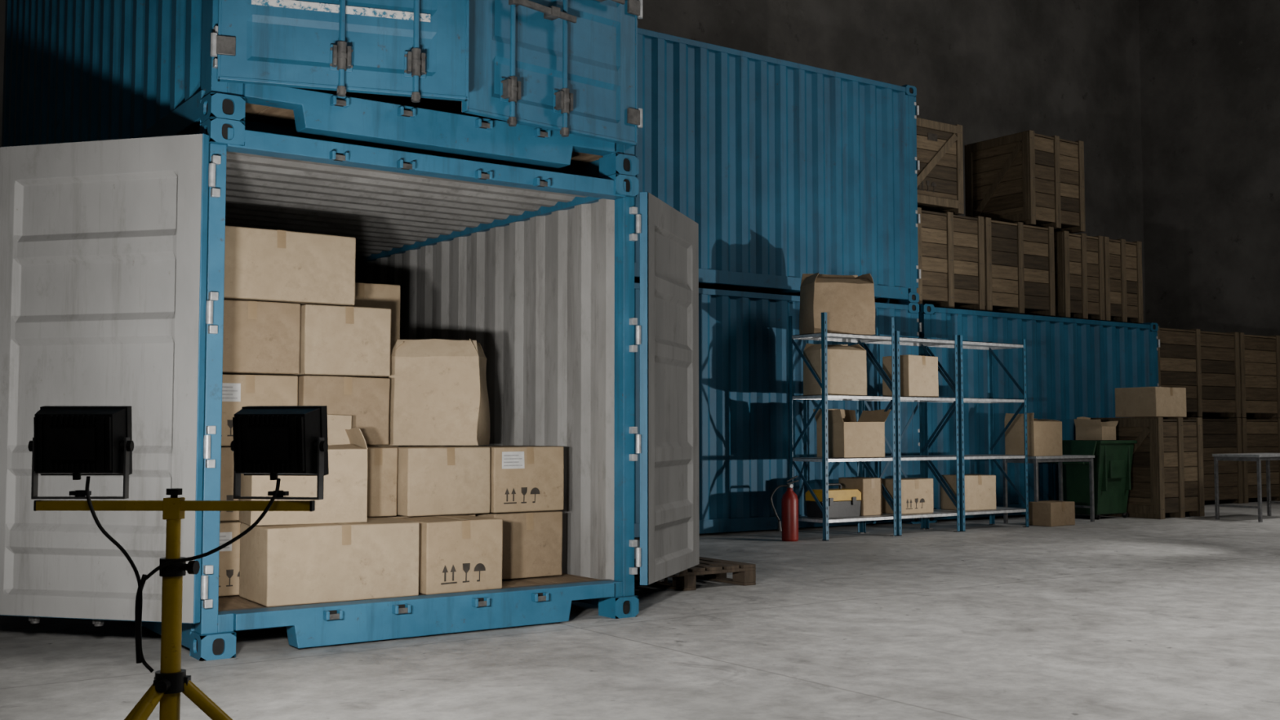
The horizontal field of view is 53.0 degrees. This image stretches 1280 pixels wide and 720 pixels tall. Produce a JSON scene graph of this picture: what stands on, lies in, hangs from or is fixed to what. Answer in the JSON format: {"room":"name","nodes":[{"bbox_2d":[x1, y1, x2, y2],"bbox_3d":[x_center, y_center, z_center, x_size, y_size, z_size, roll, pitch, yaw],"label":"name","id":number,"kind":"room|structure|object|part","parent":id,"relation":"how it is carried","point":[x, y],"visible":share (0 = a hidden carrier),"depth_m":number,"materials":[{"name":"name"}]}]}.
{"room":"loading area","nodes":[
{"label":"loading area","id":0,"kind":"room"},
{"bbox_2d":[0,0,1145,324],"bbox_3d":[-1.038,-3.220,18.181,27.400,10.600,0.200,2,-4,-35],"label":"wall","id":1,"kind":"structure","parent":0,"point":[1067,69],"depth_m":23.43,"materials":[{"name":"concrete"}]},
{"bbox_2d":[0,499,1279,719],"bbox_3d":[5.087,1.694,9.245,27.400,0.200,21.000,2,-4,-35],"label":"floor","id":2,"kind":"structure","parent":0,"point":[1108,617],"depth_m":6.43,"materials":[{"name":"concrete"}]},
{"bbox_2d":[28,405,328,719],"bbox_3d":[-1.081,0.675,2.849,0.981,1.151,0.718,0,-3,2],"label":"work light","id":3,"kind":"object","parent":2,"relation":"on","point":[273,442],"visible":1,"depth_m":2.96,"materials":[{"name":"yellow paint"}]},
{"bbox_2d":[0,116,699,661],"bbox_3d":[-2.705,0.302,9.331,4.348,2.588,6.099,2,-4,-35],"label":"shipping container","id":4,"kind":"object","parent":2,"relation":"on","point":[112,251],"visible":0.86,"depth_m":6.79,"materials":[{"name":"white metal"}]},
{"bbox_3d":[-2.642,0.108,6.264,1.254,2.361,0.128,-1,-3,15],"label":"door","id":5,"kind":"part","parent":4,"relation":"part of","materials":[{"name":"paint"}]},
{"bbox_2d":[218,520,243,596],"bbox_3d":[-2.276,1.074,7.087,0.546,0.396,0.479,2,-4,-35],"label":"cardboard box","id":6,"kind":"object","parent":4,"relation":"on","point":[229,556],"visible":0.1,"depth_m":6.86,"materials":[{"name":"beige cardboard"}]},
{"bbox_2d":[219,445,239,520],"bbox_3d":[-2.278,0.676,7.120,0.559,0.400,0.459,2,-4,-35],"label":"cardboard box","id":7,"kind":"object","parent":6,"relation":"on","point":[227,455],"visible":0.05,"depth_m":6.89,"materials":[{"name":"beige cardboard"}]},
{"bbox_2d":[221,373,297,445],"bbox_3d":[-2.255,0.279,7.164,0.560,0.395,0.468,2,-4,-35],"label":"cardboard box","id":8,"kind":"object","parent":7,"relation":"on","point":[238,390],"visible":0.27,"depth_m":6.99,"materials":[{"name":"beige cardboard"}]},
{"bbox_2d":[222,299,300,375],"bbox_3d":[-2.252,-0.119,7.184,0.566,0.399,0.480,2,-4,-35],"label":"cardboard box","id":9,"kind":"object","parent":8,"relation":"on","point":[260,337],"visible":0.5,"depth_m":7.03,"materials":[{"name":"beige cardboard"}]},
{"bbox_2d":[223,225,355,306],"bbox_3d":[-2.120,-0.517,7.286,0.890,0.397,0.478,2,-4,-35],"label":"cardboard box","id":10,"kind":"object","parent":9,"relation":"on","point":[264,265],"visible":0.61,"depth_m":7.12,"materials":[{"name":"beige cardboard"}]},
{"bbox_2d":[1,0,642,177],"bbox_3d":[-2.678,-2.296,9.287,2.546,2.588,6.437,2,-4,-35],"label":"shipping container","id":11,"kind":"object","parent":4,"relation":"on","point":[544,85],"visible":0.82,"depth_m":7.01,"materials":[{"name":"blue metal"}]},
{"bbox_3d":[-1.468,-2.479,6.417,1.254,2.361,0.128,1,-3,-18],"label":"door","id":12,"kind":"part","parent":11,"relation":"part of","materials":[{"name":"paint"}]},
{"bbox_3d":[-0.446,-2.432,7.266,1.254,2.361,0.128,3,-4,-42],"label":"door","id":13,"kind":"part","parent":11,"relation":"part of","materials":[{"name":"paint"}]},
{"bbox_2d":[239,517,419,606],"bbox_3d":[-1.655,1.061,6.848,0.836,0.397,0.498,2,-4,-33],"label":"cardboard box","id":14,"kind":"object","parent":4,"relation":"on","point":[377,557],"visible":0.94,"depth_m":6.63,"materials":[{"name":"beige cardboard"}]},
{"bbox_2d":[239,413,368,525],"bbox_3d":[-1.796,0.573,6.848,0.616,0.578,0.376,2,-4,-26],"label":"cardboard box","id":15,"kind":"object","parent":14,"relation":"on","point":[344,500],"visible":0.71,"depth_m":6.74,"materials":[{"name":"beige cardboard"}]},
{"bbox_2d":[382,513,475,518],"bbox_3d":[-1.336,1.107,7.678,0.547,0.397,0.512,2,-4,-35],"label":"cardboard box","id":16,"kind":"object","parent":4,"relation":"on","point":[473,514],"visible":0.05,"depth_m":7.43,"materials":[{"name":"brown cardboard"}]},
{"bbox_2d":[373,445,490,516],"bbox_3d":[-1.257,0.708,7.637,0.540,0.394,0.575,2,-4,-35],"label":"cardboard box","id":17,"kind":"object","parent":16,"relation":"on","point":[432,480],"visible":0.77,"depth_m":7.38,"materials":[{"name":"beige cardboard"}]},
{"bbox_2d":[386,338,489,445],"bbox_3d":[-1.218,0.197,7.787,0.571,0.638,0.406,0,-3,3],"label":"cardboard box","id":18,"kind":"object","parent":17,"relation":"on","point":[439,388],"visible":0.95,"depth_m":7.59,"materials":[{"name":"beige cardboard"}]},
{"bbox_2d":[392,514,502,595],"bbox_3d":[-1.087,1.081,7.213,0.483,0.397,0.461,2,-4,-36],"label":"cardboard box","id":19,"kind":"object","parent":4,"relation":"on","point":[458,553],"visible":0.87,"depth_m":7.02,"materials":[{"name":"beige cardboard"}]},
{"bbox_2d":[475,510,562,579],"bbox_3d":[-0.801,1.120,7.899,0.496,0.395,0.476,2,-4,-35],"label":"cardboard box","id":20,"kind":"object","parent":4,"relation":"on","point":[532,540],"visible":0.44,"depth_m":7.72,"materials":[{"name":"brown cardboard"}]},
{"bbox_2d":[480,444,564,512],"bbox_3d":[-0.805,0.723,7.915,0.501,0.395,0.518,2,-4,-35],"label":"cardboard box","id":21,"kind":"object","parent":20,"relation":"on","point":[523,478],"visible":0.75,"depth_m":7.70,"materials":[{"name":"beige cardboard"}]},
{"bbox_3d":[0.159,0.212,8.134,0.128,2.361,1.254,-1,-3,17],"label":"door","id":22,"kind":"part","parent":4,"relation":"part of","materials":[{"name":"paint"}]},
{"bbox_3d":[-1.823,1.092,7.406,0.540,0.397,0.476,2,-4,-35],"label":"cardboard box","id":23,"kind":"object","parent":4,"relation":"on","visible":0},
{"bbox_2d":[366,446,397,516],"bbox_3d":[-1.625,0.699,7.447,0.264,0.392,0.516,2,-4,-35],"label":"cardboard box","id":24,"kind":"object","parent":23,"relation":"on","point":[382,462],"visible":0.32,"depth_m":7.25,"materials":[{"name":"beige cardboard"}]},
{"bbox_3d":[-1.926,0.690,7.368,0.300,0.401,0.458,2,-4,-35],"label":"cardboard box","id":25,"kind":"object","parent":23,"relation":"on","visible":0},
{"bbox_2d":[297,375,389,444],"bbox_3d":[-1.794,0.296,7.473,0.533,0.396,0.474,2,-4,-35],"label":"cardboard box","id":26,"kind":"object","parent":25,"relation":"on","point":[366,399],"visible":0.6,"depth_m":7.32,"materials":[{"name":"beige cardboard"}]},
{"bbox_2d":[287,304,391,377],"bbox_3d":[-1.792,-0.103,7.502,0.533,0.402,0.486,2,-4,-35],"label":"cardboard box","id":27,"kind":"object","parent":26,"relation":"on","point":[336,340],"visible":0.7,"depth_m":7.29,"materials":[{"name":"beige cardboard"}]},
{"bbox_3d":[-1.902,1.107,8.185,0.567,0.453,0.516,2,-4,-35],"label":"cardboard box","id":28,"kind":"object","parent":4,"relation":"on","visible":0},
{"bbox_2d":[367,444,398,446],"bbox_3d":[-1.905,0.653,8.211,0.568,0.451,0.518,2,-4,-35],"label":"cardboard box","id":29,"kind":"object","parent":28,"relation":"on","point":[367,445],"visible":0.02,"depth_m":8.09,"materials":[{"name":"beige cardboard"}]},
{"bbox_3d":[-1.903,0.198,8.237,0.567,0.454,0.513,2,-4,-35],"label":"cardboard box","id":30,"kind":"object","parent":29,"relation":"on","visible":0},
{"bbox_2d":[350,281,399,351],"bbox_3d":[-1.904,-0.256,8.261,0.568,0.454,0.518,2,-4,-35],"label":"cardboard box","id":31,"kind":"object","parent":30,"relation":"on","point":[384,296],"visible":0.19,"depth_m":8.15,"materials":[{"name":"beige cardboard"}]},
{"bbox_2d":[634,556,755,591],"bbox_3d":[0.115,1.509,9.030,1.150,0.145,0.800,2,-4,-34],"label":"wooden pallet","id":32,"kind":"object","parent":2,"relation":"on","point":[744,574],"visible":0.37,"depth_m":8.95,"materials":[{"name":"brown wood"}]},
{"bbox_2d":[634,282,921,537],"bbox_3d":[0.135,0.583,14.396,6.150,2.588,2.543,2,-4,-35],"label":"shipping container","id":33,"kind":"object","parent":2,"relation":"on","point":[744,349],"visible":0.31,"depth_m":13.68,"materials":[{"name":"blue metal"}]},
{"bbox_2d":[634,27,920,303],"bbox_3d":[0.135,-2.005,14.540,6.150,2.588,2.543,2,-4,-35],"label":"shipping container","id":34,"kind":"object","parent":33,"relation":"on","point":[785,171],"visible":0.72,"depth_m":14.01,"materials":[{"name":"blue metal"}]},
{"bbox_3d":[2.964,-1.962,15.754,0.128,2.361,1.254,2,-4,-35],"label":"door","id":35,"kind":"part","parent":34,"relation":"part of","materials":[{"name":"paint"}]},
{"bbox_3d":[2.964,0.626,15.610,0.128,2.361,1.254,2,-4,-35],"label":"door","id":36,"kind":"part","parent":33,"relation":"part of","materials":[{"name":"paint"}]},
{"bbox_2d":[769,475,798,541],"bbox_3d":[1.421,1.461,12.647,0.304,0.640,0.164,1,-3,-15],"label":"fire extinguisher","id":37,"kind":"object","parent":2,"relation":"on","point":[789,501],"visible":1,"depth_m":12.59,"materials":[{"name":"red metal"}]},
{"bbox_2d":[788,311,897,541],"bbox_3d":[2.087,0.681,13.198,1.000,2.260,0.524,2,-4,-35],"label":"metal shelving rack","id":38,"kind":"object","parent":2,"relation":"on","point":[824,336],"visible":0.76,"depth_m":13.06,"materials":[{"name":"blue metal"}]},
{"bbox_2d":[805,483,861,518],"bbox_3d":[1.970,1.421,13.028,0.540,0.338,0.265,2,-4,-35],"label":"toolbox","id":39,"kind":"object","parent":38,"relation":"on","point":[842,503],"visible":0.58,"depth_m":12.94,"materials":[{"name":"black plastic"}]},
{"bbox_2d":[802,343,866,395],"bbox_3d":[1.999,0.095,13.181,0.545,0.542,0.424,1,-3,-19],"label":"cardboard box","id":40,"kind":"object","parent":38,"relation":"on","point":[846,365],"visible":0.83,"depth_m":13.02,"materials":[{"name":"beige cardboard"}]},
{"bbox_2d":[799,272,875,335],"bbox_3d":[2.035,-0.582,13.239,0.706,0.661,0.486,1,-3,-11],"label":"cardboard box","id":41,"kind":"object","parent":38,"relation":"on","point":[848,302],"visible":0.89,"depth_m":13.03,"materials":[{"name":"beige cardboard"}]},
{"bbox_2d":[813,408,890,457],"bbox_3d":[2.191,0.753,13.292,0.726,0.499,0.436,2,-4,-35],"label":"cardboard box","id":42,"kind":"object","parent":38,"relation":"on","point":[847,437],"visible":0.89,"depth_m":13.11,"materials":[{"name":"beige cardboard"}]},
{"bbox_2d":[838,477,882,515],"bbox_3d":[2.294,1.415,13.367,0.294,0.386,0.374,2,-4,-35],"label":"cardboard box","id":43,"kind":"object","parent":38,"relation":"on","point":[870,488],"visible":0.77,"depth_m":13.22,"materials":[{"name":"beige cardboard"}]},
{"bbox_2d":[862,330,959,536],"bbox_3d":[2.903,0.783,13.771,0.940,2.120,0.524,2,-4,-35],"label":"metal shelving rack","id":44,"kind":"object","parent":2,"relation":"on","point":[921,343],"visible":0.67,"depth_m":13.76,"materials":[{"name":"blue metal"}]},
{"bbox_2d":[881,477,933,514],"bbox_3d":[2.815,1.444,13.684,0.540,0.365,0.374,2,-4,-35],"label":"cardboard box","id":45,"kind":"object","parent":44,"relation":"on","point":[917,493],"visible":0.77,"depth_m":13.53,"materials":[{"name":"beige cardboard"}]},
{"bbox_2d":[882,355,938,397],"bbox_3d":[2.914,0.179,13.825,0.515,0.446,0.374,3,-4,-39],"label":"cardboard box","id":46,"kind":"object","parent":44,"relation":"on","point":[919,375],"visible":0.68,"depth_m":13.66,"materials":[{"name":"beige cardboard"}]},
{"bbox_2d":[924,334,1028,531],"bbox_3d":[3.772,0.817,14.386,1.110,2.120,0.524,2,-4,-35],"label":"metal shelving rack","id":47,"kind":"object","parent":2,"relation":"on","point":[988,346],"visible":0.88,"depth_m":14.33,"materials":[{"name":"blue metal"}]},
{"bbox_2d":[939,474,995,511],"bbox_3d":[3.649,1.465,14.274,0.515,0.386,0.374,2,-4,-30],"label":"cardboard box","id":48,"kind":"object","parent":47,"relation":"on","point":[980,489],"visible":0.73,"depth_m":14.14,"materials":[{"name":"beige cardboard"}]},
{"bbox_2d":[918,303,1159,523],"bbox_3d":[4.615,0.758,17.564,4.850,2.588,2.543,2,-4,-35],"label":"shipping container","id":49,"kind":"object","parent":2,"relation":"on","point":[1075,367],"visible":0.48,"depth_m":16.33,"materials":[{"name":"blue metal"}]},
{"bbox_2d":[888,207,985,311],"bbox_3d":[3.490,-1.209,16.241,1.252,1.180,1.165,2,-4,-35],"label":"wooden crate","id":50,"kind":"object","parent":49,"relation":"on","point":[951,246],"visible":0.4,"depth_m":15.78,"materials":[{"name":"brown wood"}]},
{"bbox_2d":[916,117,964,214],"bbox_3d":[3.279,-2.370,16.162,1.082,1.120,1.115,2,-4,-35],"label":"wooden crate","id":51,"kind":"object","parent":50,"relation":"on","point":[940,147],"visible":0.32,"depth_m":15.81,"materials":[{"name":"brown wood"}]},
{"bbox_2d":[978,217,1055,316],"bbox_3d":[4.583,-1.166,17.014,1.372,1.180,1.165,2,-4,-35],"label":"wooden crate","id":52,"kind":"object","parent":49,"relation":"on","point":[1020,258],"visible":0.57,"depth_m":16.54,"materials":[{"name":"brown wood"}]},
{"bbox_2d":[964,129,1085,233],"bbox_3d":[5.260,-2.353,17.553,1.162,1.240,1.095,2,-4,-35],"label":"wooden crate","id":53,"kind":"object","parent":52,"relation":"on","point":[1030,178],"visible":0.94,"depth_m":17.16,"materials":[{"name":"brown wood"}]},
{"bbox_2d":[1048,231,1105,320],"bbox_3d":[5.684,-1.111,17.828,0.872,1.160,1.165,2,-4,-35],"label":"wooden crate","id":54,"kind":"object","parent":49,"relation":"on","point":[1079,272],"visible":0.51,"depth_m":17.32,"materials":[{"name":"brown wood"}]},
{"bbox_2d":[1102,236,1143,324],"bbox_3d":[6.410,-1.082,18.342,0.872,1.160,1.165,2,-4,-35],"label":"wooden crate","id":55,"kind":"object","parent":49,"relation":"on","point":[1122,260],"visible":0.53,"depth_m":17.87,"materials":[{"name":"brown wood"}]},
{"bbox_3d":[6.915,0.780,18.403,0.128,2.361,1.254,2,-4,-35],"label":"door","id":56,"kind":"part","parent":49,"relation":"part of","materials":[{"name":"paint"}]},
{"bbox_2d":[1002,454,1094,523],"bbox_3d":[4.851,1.529,15.222,1.100,0.790,0.500,2,-4,-35],"label":"work table","id":57,"kind":"object","parent":2,"relation":"on","point":[1064,458],"visible":0.77,"depth_m":15.10,"materials":[{"name":"grey metal"}]},
{"bbox_2d":[1004,413,1062,456],"bbox_3d":[4.630,0.874,15.101,0.576,0.502,0.415,3,-4,-38],"label":"cardboard box","id":58,"kind":"object","parent":57,"relation":"on","point":[1044,436],"visible":0.85,"depth_m":14.93,"materials":[{"name":"beige cardboard"}]},
{"bbox_2d":[1028,500,1075,526],"bbox_3d":[4.738,1.760,14.761,0.479,0.279,0.318,2,-4,-37],"label":"cardboard box","id":59,"kind":"object","parent":2,"relation":"on","point":[1042,513],"visible":1,"depth_m":14.62,"materials":[{"name":"brown cardboard"}]},
{"bbox_2d":[1047,440,1137,519],"bbox_3d":[5.608,1.484,15.995,0.894,0.966,0.750,2,-4,-35],"label":"dumpster","id":60,"kind":"object","parent":2,"relation":"on","point":[1113,460],"visible":0.74,"depth_m":15.78,"materials":[{"name":"green plastic"}]},
{"bbox_2d":[1073,417,1118,439],"bbox_3d":[5.689,0.854,16.007,0.358,0.289,0.544,-3,-4,43],"label":"cardboard box","id":61,"kind":"object","parent":60,"relation":"on","point":[1086,428],"visible":0.98,"depth_m":15.85,"materials":[{"name":"beige cardboard"}]},
{"bbox_2d":[1086,417,1204,519],"bbox_3d":[6.445,1.369,16.494,0.972,1.250,1.135,2,-4,-35],"label":"wooden crate","id":62,"kind":"object","parent":2,"relation":"on","point":[1167,479],"visible":0.67,"depth_m":16.00,"materials":[{"name":"brown wood"}]},
{"bbox_2d":[1115,386,1186,417],"bbox_3d":[6.480,0.538,16.284,0.674,0.377,0.597,2,-4,-35],"label":"cardboard box","id":63,"kind":"object","parent":62,"relation":"on","point":[1143,402],"visible":0.93,"depth_m":16.06,"materials":[{"name":"beige cardboard"}]},
{"bbox_2d":[1168,417,1243,506],"bbox_3d":[7.803,1.496,19.064,2.162,1.280,1.165,2,-4,-35],"label":"wooden crate","id":64,"kind":"object","parent":2,"relation":"on","point":[1220,435],"visible":0.16,"depth_m":18.96,"materials":[{"name":"brown wood"}]},
{"bbox_2d":[1157,325,1240,417],"bbox_3d":[7.803,0.213,19.135,2.162,1.280,1.165,2,-4,-35],"label":"wooden crate","id":65,"kind":"object","parent":64,"relation":"on","point":[1206,364],"visible":0.43,"depth_m":18.76,"materials":[{"name":"brown wood"}]},
{"bbox_2d":[1212,453,1279,522],"bbox_3d":[7.698,1.558,15.828,1.250,0.800,0.600,2,-4,-35],"label":"work table","id":66,"kind":"object","parent":2,"relation":"on","point":[1258,457],"visible":1,"depth_m":15.55,"materials":[{"name":"grey metal"}]},
{"bbox_2d":[1240,417,1279,503],"bbox_3d":[9.598,1.567,20.333,2.162,1.280,1.165,2,-4,-35],"label":"wooden crate","id":67,"kind":"object","parent":2,"relation":"on","point":[1259,435],"visible":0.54,"depth_m":19.57,"materials":[{"name":"brown wood"}]},
{"bbox_2d":[1221,332,1279,418],"bbox_3d":[9.598,0.284,20.404,2.162,1.280,1.165,2,-4,-35],"label":"wooden crate","id":68,"kind":"object","parent":67,"relation":"on","point":[1259,355],"visible":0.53,"depth_m":19.66,"materials":[{"name":"brown wood"}]},
{"bbox_2d":[1138,0,1279,417],"bbox_3d":[16.292,-3.252,17.587,0.200,10.600,21.200,2,-4,-35],"label":"wall","id":69,"kind":"structure","parent":0,"point":[1210,69],"depth_m":24.84,"materials":[{"name":"concrete"}]}
]}

